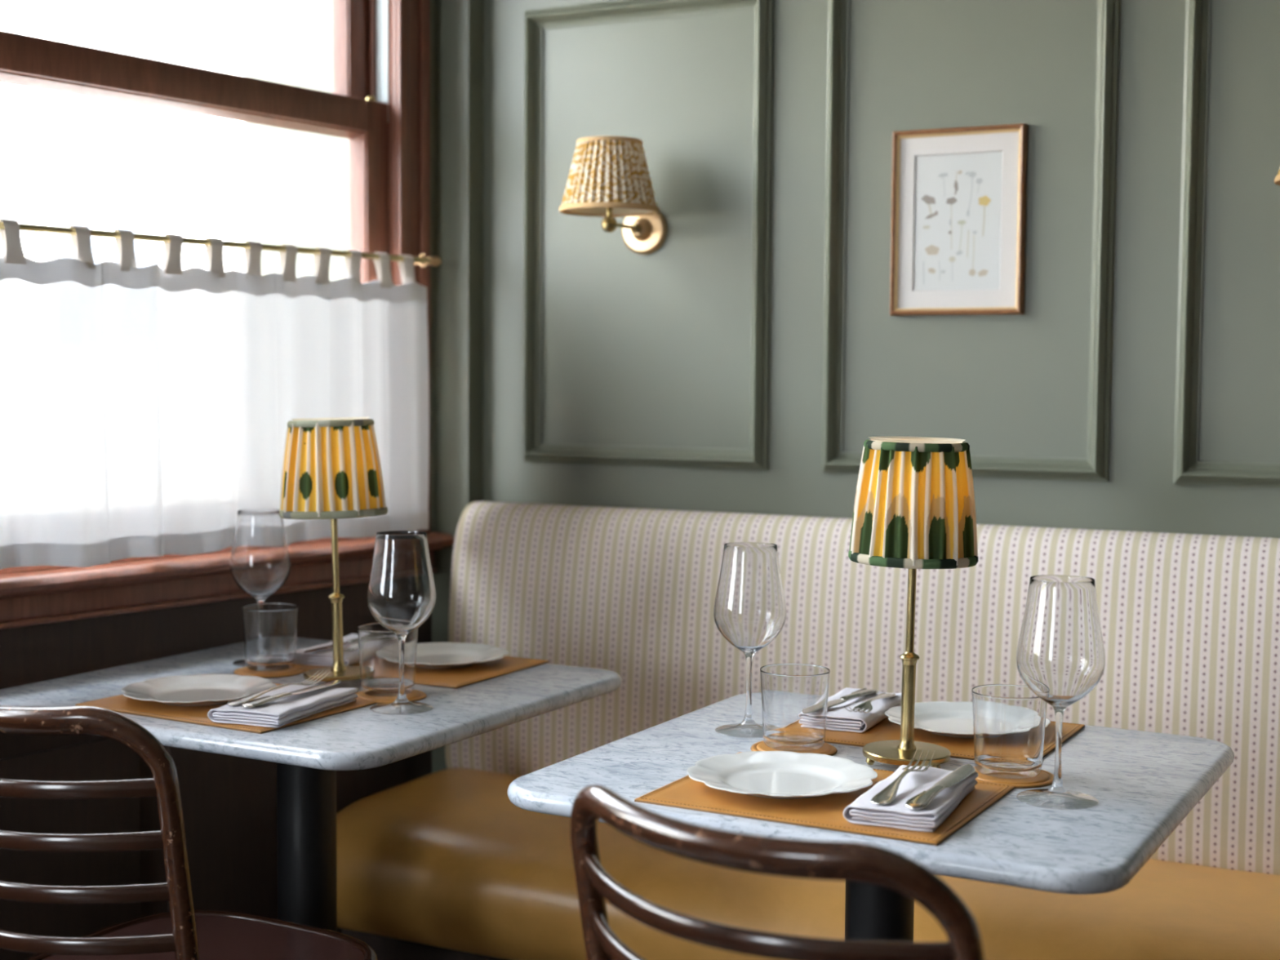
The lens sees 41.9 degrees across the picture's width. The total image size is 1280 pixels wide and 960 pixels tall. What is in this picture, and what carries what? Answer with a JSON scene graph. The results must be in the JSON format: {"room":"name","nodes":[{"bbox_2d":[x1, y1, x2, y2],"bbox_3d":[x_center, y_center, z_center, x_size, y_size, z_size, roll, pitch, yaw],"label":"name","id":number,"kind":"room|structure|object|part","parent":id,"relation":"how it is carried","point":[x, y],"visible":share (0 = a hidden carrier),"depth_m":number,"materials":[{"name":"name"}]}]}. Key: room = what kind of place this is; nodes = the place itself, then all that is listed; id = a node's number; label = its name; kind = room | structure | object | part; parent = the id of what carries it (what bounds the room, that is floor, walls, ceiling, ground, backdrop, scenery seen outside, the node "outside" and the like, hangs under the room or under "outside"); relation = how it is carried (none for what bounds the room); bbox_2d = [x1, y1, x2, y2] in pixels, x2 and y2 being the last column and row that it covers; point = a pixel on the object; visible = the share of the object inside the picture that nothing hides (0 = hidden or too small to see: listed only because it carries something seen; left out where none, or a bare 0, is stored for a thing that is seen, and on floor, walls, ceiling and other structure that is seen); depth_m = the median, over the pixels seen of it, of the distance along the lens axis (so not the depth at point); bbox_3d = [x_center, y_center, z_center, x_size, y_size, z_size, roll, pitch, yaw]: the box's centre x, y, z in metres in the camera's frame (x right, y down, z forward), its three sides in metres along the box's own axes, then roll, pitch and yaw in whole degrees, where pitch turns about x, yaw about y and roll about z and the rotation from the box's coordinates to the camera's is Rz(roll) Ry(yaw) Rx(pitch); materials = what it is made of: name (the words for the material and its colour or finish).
{"room":"restaurant dining room","nodes":[
{"label":"restaurant dining room","id":0,"kind":"room"},
{"bbox_2d":[0,0,435,959],"bbox_3d":[-2.328,-0.550,0.773,0.116,3.400,6.850,3,4,36],"label":"wall","id":1,"kind":"structure","parent":0,"point":[228,802],"depth_m":2.80,"materials":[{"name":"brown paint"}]},
{"bbox_3d":[-1.005,0.692,2.572,0.012,0.520,0.560,3,4,36],"label":"wainscot panel","id":2,"kind":"part","parent":1,"relation":"part of","materials":[{"name":"brown wood"}]},
{"bbox_2d":[0,0,453,629],"bbox_3d":[-0.934,-0.534,2.673,0.224,1.504,1.617,3,4,36],"label":"window","id":3,"kind":"structure","parent":1,"relation":"in","point":[379,101],"depth_m":3.03,"materials":[{"name":"brown wood"}]},
{"bbox_3d":[-0.909,-0.660,2.652,0.046,0.060,1.272,3,4,36],"label":"rail","id":4,"kind":"part","parent":3,"relation":"part of","materials":[{"name":"brown wood"}]},
{"bbox_3d":[-0.916,0.101,2.700,0.042,0.075,1.272,3,4,36],"label":"rail","id":5,"kind":"part","parent":3,"relation":"part of","materials":[{"name":"brown wood"}]},
{"bbox_2d":[0,221,441,266],"bbox_3d":[-0.842,-0.388,2.628,0.046,0.026,1.501,3,4,36],"label":"curtain rod","id":6,"kind":"object","parent":3,"relation":"attached to","point":[436,261],"visible":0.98,"depth_m":2.77,"materials":[{"name":"gold metal"}]},
{"bbox_2d":[0,218,429,569],"bbox_3d":[-0.824,-0.133,2.641,0.050,0.526,1.400,3,4,36],"label":"cafe curtain","id":7,"kind":"object","parent":6,"relation":"hanging from","point":[142,409],"visible":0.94,"depth_m":2.75,"materials":[{"name":"white fabric"}]},
{"bbox_3d":[-0.915,0.156,2.698,0.164,0.033,1.617,3,4,36],"label":"sill","id":8,"kind":"part","parent":3,"relation":"part of","materials":[{"name":"brown wood"}]},
{"bbox_3d":[-0.945,-0.916,2.665,0.040,0.540,1.384,3,4,36],"label":"sash","id":9,"kind":"part","parent":3,"relation":"part of","materials":[{"name":"brown wood"}]},
{"bbox_3d":[-0.913,-0.275,2.677,0.042,0.830,1.384,3,4,36],"label":"sash","id":10,"kind":"part","parent":3,"relation":"part of","materials":[{"name":"brown wood"}]},
{"bbox_3d":[-0.442,-0.594,3.229,0.028,1.425,0.088,3,4,37],"label":"casing","id":11,"kind":"part","parent":3,"relation":"part of","materials":[{"name":"brown wood"}]},
{"bbox_3d":[-0.636,0.664,3.069,0.012,0.520,0.560,3,4,36],"label":"wainscot panel","id":12,"kind":"part","parent":1,"relation":"part of","materials":[{"name":"brown wood"}]},
{"bbox_2d":[431,0,483,773],"bbox_3d":[-0.342,-0.693,3.345,0.112,3.400,0.164,2,4,27],"label":"trim","id":13,"kind":"structure","parent":1,"relation":"attached to","point":[459,24],"depth_m":3.30,"materials":[{"name":"green paint"}]},
{"bbox_2d":[244,0,1279,537],"bbox_3d":[2.218,-0.599,2.108,6.800,3.400,0.181,2,4,27],"label":"wall","id":14,"kind":"structure","parent":0,"point":[747,362],"depth_m":2.98,"materials":[{"name":"green paint"}]},
{"bbox_2d":[559,136,666,254],"bbox_3d":[-0.043,-0.518,3.051,0.182,0.195,0.237,2,4,27],"label":"wall sconce","id":15,"kind":"object","parent":14,"relation":"attached to","point":[609,178],"visible":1,"depth_m":2.98,"materials":[{"name":"gold metal"}]},
{"bbox_3d":[-0.055,-0.550,3.025,0.178,0.125,0.178,2,4,27],"label":"lamp shade","id":16,"kind":"part","parent":15,"relation":"part of","materials":[{"name":"fabric"}]},
{"bbox_3d":[-0.028,-0.469,3.085,0.019,0.019,0.109,2,4,27],"label":"arm","id":17,"kind":"part","parent":15,"relation":"part of","materials":[{"name":"gold metal"}]},
{"bbox_3d":[0.003,-0.472,3.146,0.093,0.093,0.033,2,4,27],"label":"wall plate","id":18,"kind":"part","parent":15,"relation":"part of","materials":[{"name":"gold metal"}]},
{"bbox_3d":[0.001,-0.464,3.148,0.518,0.878,0.030,2,4,27],"label":"panel moulding","id":19,"kind":"part","parent":14,"relation":"part of","materials":[{"name":"green paint"}]},
{"bbox_2d":[889,123,1027,315],"bbox_3d":[0.546,-0.445,2.880,0.233,0.320,0.022,2,4,27],"label":"framed print","id":20,"kind":"object","parent":14,"relation":"attached to","point":[957,229],"visible":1,"depth_m":2.88,"materials":[{"name":"brown"}]},
{"bbox_3d":[0.554,-0.443,2.871,0.507,0.878,0.030,2,4,27],"label":"panel moulding","id":21,"kind":"part","parent":14,"relation":"part of","materials":[{"name":"green paint"}]},
{"bbox_3d":[1.105,-0.422,2.595,0.514,0.878,0.030,2,4,27],"label":"panel moulding","id":22,"kind":"part","parent":14,"relation":"part of","materials":[{"name":"green paint"}]},
{"bbox_2d":[1274,168,1279,185],"bbox_3d":[1.052,-0.476,2.503,0.182,0.195,0.237,2,4,27],"label":"wall sconce","id":23,"kind":"object","parent":14,"relation":"attached to","point":[1277,180],"visible":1,"depth_m":2.50,"materials":[{"name":"gold metal"}]},
{"bbox_3d":[0.317,1.279,-0.159,7.600,0.100,6.700,2,4,29],"label":"floor","id":24,"kind":"structure","parent":0,"visible":0},
{"bbox_2d":[0,704,377,959],"bbox_3d":[-0.605,0.656,2.075,0.425,0.862,0.535,2,4,29],"label":"bentwood chair","id":25,"kind":"object","parent":24,"relation":"on","point":[184,932],"visible":1,"depth_m":1.82,"materials":[{"name":"brown wood"}]},
{"bbox_3d":[-0.696,0.666,1.911,0.425,0.862,0.155,2,4,29],"label":"frame","id":26,"kind":"part","parent":25,"relation":"part of","materials":[{"name":"brown wood"}]},
{"bbox_3d":[-0.575,0.626,2.128,0.390,0.008,0.383,2,4,29],"label":"seat","id":27,"kind":"part","parent":25,"relation":"part of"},
{"bbox_2d":[0,637,621,932],"bbox_3d":[-0.508,0.683,2.572,0.748,0.745,0.712,2,4,29],"label":"bistro table","id":28,"kind":"object","parent":24,"relation":"on","point":[308,756],"visible":0.43,"depth_m":2.49,"materials":[{"name":"grey stone"}]},
{"bbox_2d":[75,682,379,733],"bbox_3d":[-0.581,0.318,2.397,0.350,0.004,0.272,2,4,30],"label":"placemat","id":29,"kind":"object","parent":28,"relation":"on","point":[122,704],"visible":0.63,"depth_m":2.32,"materials":[{"name":"leather"}]},
{"bbox_2d":[120,673,276,706],"bbox_3d":[-0.635,0.307,2.410,0.214,0.017,0.214,2,4,23],"label":"plate","id":30,"kind":"object","parent":29,"relation":"on","point":[208,689],"visible":0.94,"depth_m":2.44,"materials":[{"name":"white ceramic"}]},
{"bbox_2d":[207,684,358,728],"bbox_3d":[-0.493,0.311,2.322,0.113,0.020,0.208,2,4,21],"label":"napkin","id":31,"kind":"object","parent":29,"relation":"on","point":[279,713],"visible":0.86,"depth_m":2.27,"materials":[{"name":"white fabric"}]},
{"bbox_2d":[226,669,331,706],"bbox_3d":[-0.506,0.291,2.343,0.025,0.018,0.201,2,4,29],"label":"fork","id":32,"kind":"object","parent":31,"relation":"on","point":[238,701],"visible":1,"depth_m":2.32,"materials":[{"name":"silver metal"}]},
{"bbox_3d":[-0.519,0.295,2.319,0.025,0.012,0.146,2,4,29],"label":"handle","id":33,"kind":"part","parent":32,"relation":"part of","materials":[{"name":"silver metal"}]},
{"bbox_2d":[241,679,341,708],"bbox_3d":[-0.481,0.297,2.331,0.023,0.008,0.214,2,4,27],"label":"knife","id":34,"kind":"object","parent":31,"relation":"on","point":[255,703],"visible":1,"depth_m":2.30,"materials":[{"name":"silver metal"}]},
{"bbox_3d":[-0.508,0.300,2.278,0.023,0.008,0.095,2,4,27],"label":"handle","id":35,"kind":"part","parent":34,"relation":"part of","materials":[{"name":"silver metal"}]},
{"bbox_3d":[-0.459,0.294,2.372,0.022,0.002,0.121,2,4,27],"label":"blade","id":36,"kind":"part","parent":34,"relation":"part of","materials":[{"name":"silver metal"}]},
{"bbox_2d":[229,508,290,666],"bbox_3d":[-0.619,0.174,2.724,0.097,0.250,0.097,2,4,29],"label":"wine glass","id":37,"kind":"object","parent":28,"relation":"on","point":[260,562],"visible":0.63,"depth_m":2.69,"materials":[{"name":"clear glass"}]},
{"bbox_2d":[233,664,304,678],"bbox_3d":[-0.588,0.302,2.649,0.110,0.005,0.110,-1,4,-24],"label":"coaster","id":38,"kind":"object","parent":28,"relation":"on","point":[244,671],"visible":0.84,"depth_m":2.62,"materials":[{"name":"brown leather"}]},
{"bbox_2d":[241,603,298,671],"bbox_3d":[-0.589,0.250,2.660,0.089,0.098,0.089,2,4,29],"label":"tumbler","id":39,"kind":"object","parent":38,"relation":"on","point":[269,629],"visible":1,"depth_m":2.63,"materials":[{"name":"clear glass"}]},
{"bbox_2d":[279,417,387,682],"bbox_3d":[-0.468,0.108,2.553,0.163,0.410,0.163,2,4,22],"label":"table lamp","id":40,"kind":"object","parent":28,"relation":"on","point":[331,467],"visible":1,"depth_m":2.49,"materials":[{"name":"yellow fabric"}]},
{"bbox_3d":[-0.469,-0.019,2.546,0.161,0.139,0.163,-1,3,-1],"label":"lamp shade","id":41,"kind":"part","parent":40,"relation":"part of","materials":[{"name":"fabric"}]},
{"bbox_3d":[-0.466,0.107,2.552,0.010,0.135,0.010,-1,3,-1],"label":"stem","id":42,"kind":"part","parent":40,"relation":"part of","materials":[{"name":"gold metal"}]},
{"bbox_3d":[-0.463,0.233,2.558,0.024,0.121,0.024,-1,3,-1],"label":"stem","id":43,"kind":"part","parent":40,"relation":"part of","materials":[{"name":"gold metal"}]},
{"bbox_2d":[355,688,426,704],"bbox_3d":[-0.368,0.316,2.451,0.110,0.005,0.110,0,4,-4],"label":"coaster","id":44,"kind":"object","parent":28,"relation":"on","point":[416,695],"visible":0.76,"depth_m":2.43,"materials":[{"name":"brown leather"}]},
{"bbox_2d":[357,622,417,696],"bbox_3d":[-0.371,0.264,2.458,0.089,0.098,0.089,2,4,29],"label":"tumbler","id":45,"kind":"object","parent":44,"relation":"on","point":[378,646],"visible":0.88,"depth_m":2.42,"materials":[{"name":"clear glass"}]},
{"bbox_2d":[366,530,435,715],"bbox_3d":[-0.336,0.199,2.357,0.097,0.250,0.097,2,4,29],"label":"wine glass","id":46,"kind":"object","parent":28,"relation":"on","point":[401,597],"visible":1,"depth_m":2.32,"materials":[{"name":"clear glass"}]},
{"bbox_2d":[287,655,549,688],"bbox_3d":[-0.368,0.300,2.720,0.350,0.004,0.272,2,4,28],"label":"placemat","id":47,"kind":"object","parent":28,"relation":"on","point":[457,677],"visible":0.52,"depth_m":2.65,"materials":[{"name":"leather"}]},
{"bbox_2d":[290,633,359,666],"bbox_3d":[-0.484,0.283,2.782,0.108,0.020,0.208,2,4,19],"label":"napkin","id":48,"kind":"object","parent":47,"relation":"on","point":[324,657],"visible":0.34,"depth_m":2.70,"materials":[{"name":"white fabric"}]},
{"bbox_2d":[303,638,358,653],"bbox_3d":[-0.490,0.271,2.759,0.023,0.008,0.214,2,4,27],"label":"knife","id":49,"kind":"object","parent":48,"relation":"on","point":[355,640],"visible":0.5,"depth_m":2.72,"materials":[{"name":"silver metal"}]},
{"bbox_3d":[-0.511,0.273,2.718,0.022,0.002,0.121,2,4,27],"label":"blade","id":50,"kind":"part","parent":49,"relation":"part of","materials":[{"name":"silver metal"}]},
{"bbox_3d":[-0.463,0.268,2.812,0.023,0.008,0.095,2,4,27],"label":"handle","id":51,"kind":"part","parent":49,"relation":"part of","materials":[{"name":"silver metal"}]},
{"bbox_2d":[325,642,358,651],"bbox_3d":[-0.453,0.267,2.741,0.025,0.018,0.201,2,4,21],"label":"fork","id":52,"kind":"object","parent":48,"relation":"on","point":[354,646],"visible":0.34,"depth_m":2.70,"materials":[{"name":"silver metal"}]},
{"bbox_3d":[-0.444,0.268,2.767,0.025,0.012,0.146,2,4,21],"label":"handle","id":53,"kind":"part","parent":52,"relation":"part of","materials":[{"name":"silver metal"}]},
{"bbox_2d":[415,642,508,668],"bbox_3d":[-0.324,0.290,2.725,0.214,0.017,0.214,1,4,9],"label":"plate","id":54,"kind":"object","parent":47,"relation":"on","point":[428,655],"visible":0.73,"depth_m":2.77,"materials":[{"name":"white ceramic"}]},
{"bbox_2d":[570,784,984,959],"bbox_3d":[0.219,0.694,1.586,0.425,0.859,0.558,3,5,40],"label":"bentwood chair","id":55,"kind":"object","parent":24,"relation":"on","point":[776,856],"visible":1,"depth_m":1.32,"materials":[{"name":"brown wood"}]},
{"bbox_2d":[336,501,1279,959],"bbox_3d":[1.468,0.610,2.150,4.304,0.970,0.595,2,4,27],"label":"bench","id":56,"kind":"object","parent":24,"relation":"on","point":[442,864],"visible":0.68,"depth_m":2.75,"materials":[{"name":"fabric"}]},
{"bbox_2d":[336,767,1279,959],"bbox_3d":[1.453,0.735,2.134,4.300,0.216,0.540,2,4,27],"label":"seat cushion","id":57,"kind":"object","parent":56,"relation":"on","point":[444,860],"depth_m":2.62,"materials":[{"name":"yellow leather"}]},
{"bbox_2d":[507,692,1234,942],"bbox_3d":[0.305,0.719,2.082,0.716,0.745,0.712,2,4,29],"label":"bistro table","id":58,"kind":"object","parent":24,"relation":"on","point":[1144,784],"visible":0.42,"depth_m":1.92,"materials":[{"name":"grey stone"}]},
{"bbox_2d":[713,542,786,737],"bbox_3d":[0.146,0.210,2.223,0.097,0.250,0.097,2,4,29],"label":"wine glass","id":59,"kind":"object","parent":58,"relation":"on","point":[749,608],"visible":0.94,"depth_m":2.19,"materials":[{"name":"clear glass"}]},
{"bbox_2d":[750,740,837,755],"bbox_3d":[0.195,0.340,2.119,0.110,0.005,0.110,-1,4,-19],"label":"coaster","id":60,"kind":"object","parent":58,"relation":"on","point":[828,749],"visible":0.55,"depth_m":2.11,"materials":[{"name":"brown leather"}]},
{"bbox_2d":[760,663,830,751],"bbox_3d":[0.196,0.289,2.121,0.089,0.098,0.089,2,4,29],"label":"tumbler","id":61,"kind":"object","parent":60,"relation":"on","point":[794,696],"visible":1,"depth_m":2.09,"materials":[{"name":"clear glass"}]},
{"bbox_2d":[634,751,1013,845],"bbox_3d":[0.212,0.355,1.890,0.350,0.004,0.272,2,4,29],"label":"placemat","id":62,"kind":"object","parent":58,"relation":"on","point":[825,811],"visible":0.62,"depth_m":1.83,"materials":[{"name":"brown leather"}]},
{"bbox_2d":[686,751,877,799],"bbox_3d":[0.163,0.343,1.915,0.214,0.017,0.214,1,4,17],"label":"plate","id":63,"kind":"object","parent":62,"relation":"on","point":[778,775],"visible":1,"depth_m":1.94,"materials":[{"name":"white ceramic"}]},
{"bbox_2d":[842,764,978,832],"bbox_3d":[0.301,0.346,1.832,0.100,0.021,0.208,2,4,24],"label":"napkin","id":64,"kind":"object","parent":62,"relation":"on","point":[861,811],"visible":0.69,"depth_m":1.77,"materials":[{"name":"white fabric"}]},
{"bbox_2d":[871,748,934,804],"bbox_3d":[0.291,0.327,1.846,0.025,0.018,0.201,2,4,24],"label":"fork","id":65,"kind":"object","parent":64,"relation":"on","point":[887,795],"visible":1,"depth_m":1.81,"materials":[{"name":"silver metal"}]},
{"bbox_3d":[0.280,0.331,1.821,0.025,0.012,0.146,2,4,24],"label":"handle","id":66,"kind":"part","parent":65,"relation":"part of","materials":[{"name":"silver metal"}]},
{"bbox_2d":[904,764,975,809],"bbox_3d":[0.332,0.334,1.827,0.023,0.008,0.214,2,4,28],"label":"knife","id":67,"kind":"object","parent":64,"relation":"on","point":[922,800],"visible":1,"depth_m":1.80,"materials":[{"name":"silver metal"}]},
{"bbox_3d":[0.304,0.337,1.774,0.023,0.008,0.095,2,4,28],"label":"handle","id":68,"kind":"part","parent":67,"relation":"part of","materials":[{"name":"silver metal"}]},
{"bbox_3d":[0.354,0.331,1.867,0.022,0.002,0.121,2,4,28],"label":"blade","id":69,"kind":"part","parent":67,"relation":"part of","materials":[{"name":"silver metal"}]},
{"bbox_2d":[848,435,977,768],"bbox_3d":[0.331,0.149,2.032,0.156,0.401,0.156,-1,4,-22],"label":"table lamp","id":70,"kind":"object","parent":58,"relation":"on","point":[914,506],"visible":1,"depth_m":1.98,"materials":[{"name":"fabric"}]},
{"bbox_3d":[0.328,0.270,2.040,0.024,0.121,0.024,2,4,9],"label":"stem","id":71,"kind":"part","parent":70,"relation":"part of","materials":[{"name":"gold metal"}]},
{"bbox_3d":[0.330,0.144,2.032,0.010,0.135,0.010,2,4,9],"label":"stem","id":72,"kind":"part","parent":70,"relation":"part of","materials":[{"name":"gold metal"}]},
{"bbox_3d":[0.332,0.026,2.023,0.155,0.139,0.155,2,4,9],"label":"lamp shade","id":73,"kind":"part","parent":70,"relation":"part of","materials":[{"name":"fabric"}]},
{"bbox_2d":[821,716,1084,759],"bbox_3d":[0.387,0.335,2.238,0.350,0.004,0.272,2,4,28],"label":"placemat","id":74,"kind":"object","parent":58,"relation":"on","point":[885,730],"visible":0.22,"depth_m":2.18,"materials":[{"name":"leather"}]},
{"bbox_2d":[826,687,902,733],"bbox_3d":[0.298,0.317,2.312,0.099,0.020,0.208,2,4,25],"label":"napkin","id":75,"kind":"object","parent":74,"relation":"on","point":[838,718],"visible":0.66,"depth_m":2.25,"materials":[{"name":"white fabric"}]},
{"bbox_2d":[826,688,877,708],"bbox_3d":[0.274,0.304,2.297,0.023,0.008,0.214,3,4,34],"label":"knife","id":76,"kind":"object","parent":75,"relation":"on","point":[861,692],"visible":0.78,"depth_m":2.32,"materials":[{"name":"silver metal"}]},
{"bbox_3d":[0.247,0.306,2.259,0.022,0.002,0.121,3,4,34],"label":"blade","id":77,"kind":"part","parent":76,"relation":"part of","materials":[{"name":"silver metal"}]},
{"bbox_3d":[0.307,0.302,2.346,0.023,0.008,0.095,3,4,34],"label":"handle","id":78,"kind":"part","parent":76,"relation":"part of","materials":[{"name":"silver metal"}]},
{"bbox_2d":[844,693,896,713],"bbox_3d":[0.316,0.301,2.276,0.025,0.018,0.201,2,4,23],"label":"fork","id":79,"kind":"object","parent":75,"relation":"on","point":[866,705],"visible":1,"depth_m":2.25,"materials":[{"name":"silver metal"}]},
{"bbox_3d":[0.326,0.302,2.302,0.025,0.012,0.146,2,4,23],"label":"handle","id":80,"kind":"part","parent":79,"relation":"part of","materials":[{"name":"silver metal"}]},
{"bbox_2d":[884,701,1050,738],"bbox_3d":[0.437,0.325,2.236,0.214,0.017,0.214,0,4,0],"label":"plate","id":81,"kind":"object","parent":74,"relation":"on","point":[951,719],"visible":0.55,"depth_m":2.27,"materials":[{"name":"white ceramic"}]},
{"bbox_2d":[973,765,1053,788],"bbox_3d":[0.438,0.350,1.982,0.110,0.005,0.110,-1,4,-20],"label":"coaster","id":82,"kind":"object","parent":58,"relation":"on","point":[1045,778],"visible":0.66,"depth_m":1.95,"materials":[{"name":"brown leather"}]},
{"bbox_2d":[971,684,1047,778],"bbox_3d":[0.438,0.299,1.984,0.089,0.098,0.089,2,4,29],"label":"tumbler","id":83,"kind":"object","parent":82,"relation":"on","point":[1009,720],"visible":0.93,"depth_m":1.95,"materials":[{"name":"clear glass"}]},
{"bbox_2d":[1016,574,1105,809],"bbox_3d":[0.470,0.234,1.869,0.097,0.250,0.097,2,4,29],"label":"wine glass","id":84,"kind":"object","parent":58,"relation":"on","point":[1060,655],"visible":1,"depth_m":1.83,"materials":[{"name":"clear glass"}]},
{"label":"outside","id":85,"kind":"structure","parent":0,"visible":0},
{"bbox_3d":[-4.955,1.168,6.785,10.700,0.200,60.000,3,4,36],"label":"ground","id":86,"kind":"structure","parent":85,"visible":0},
{"bbox_2d":[0,0,245,272],"bbox_3d":[-7.888,-1.432,8.821,1.350,4.900,32.000,3,4,36],"label":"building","id":87,"kind":"structure","parent":86,"relation":"on","point":[66,160],"depth_m":13.28,"materials":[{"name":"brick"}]},
{"bbox_3d":[-7.478,-3.707,8.389,0.370,0.300,32.000,3,4,36],"label":"cornice","id":88,"kind":"part","parent":87,"relation":"part of","materials":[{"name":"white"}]}
]}

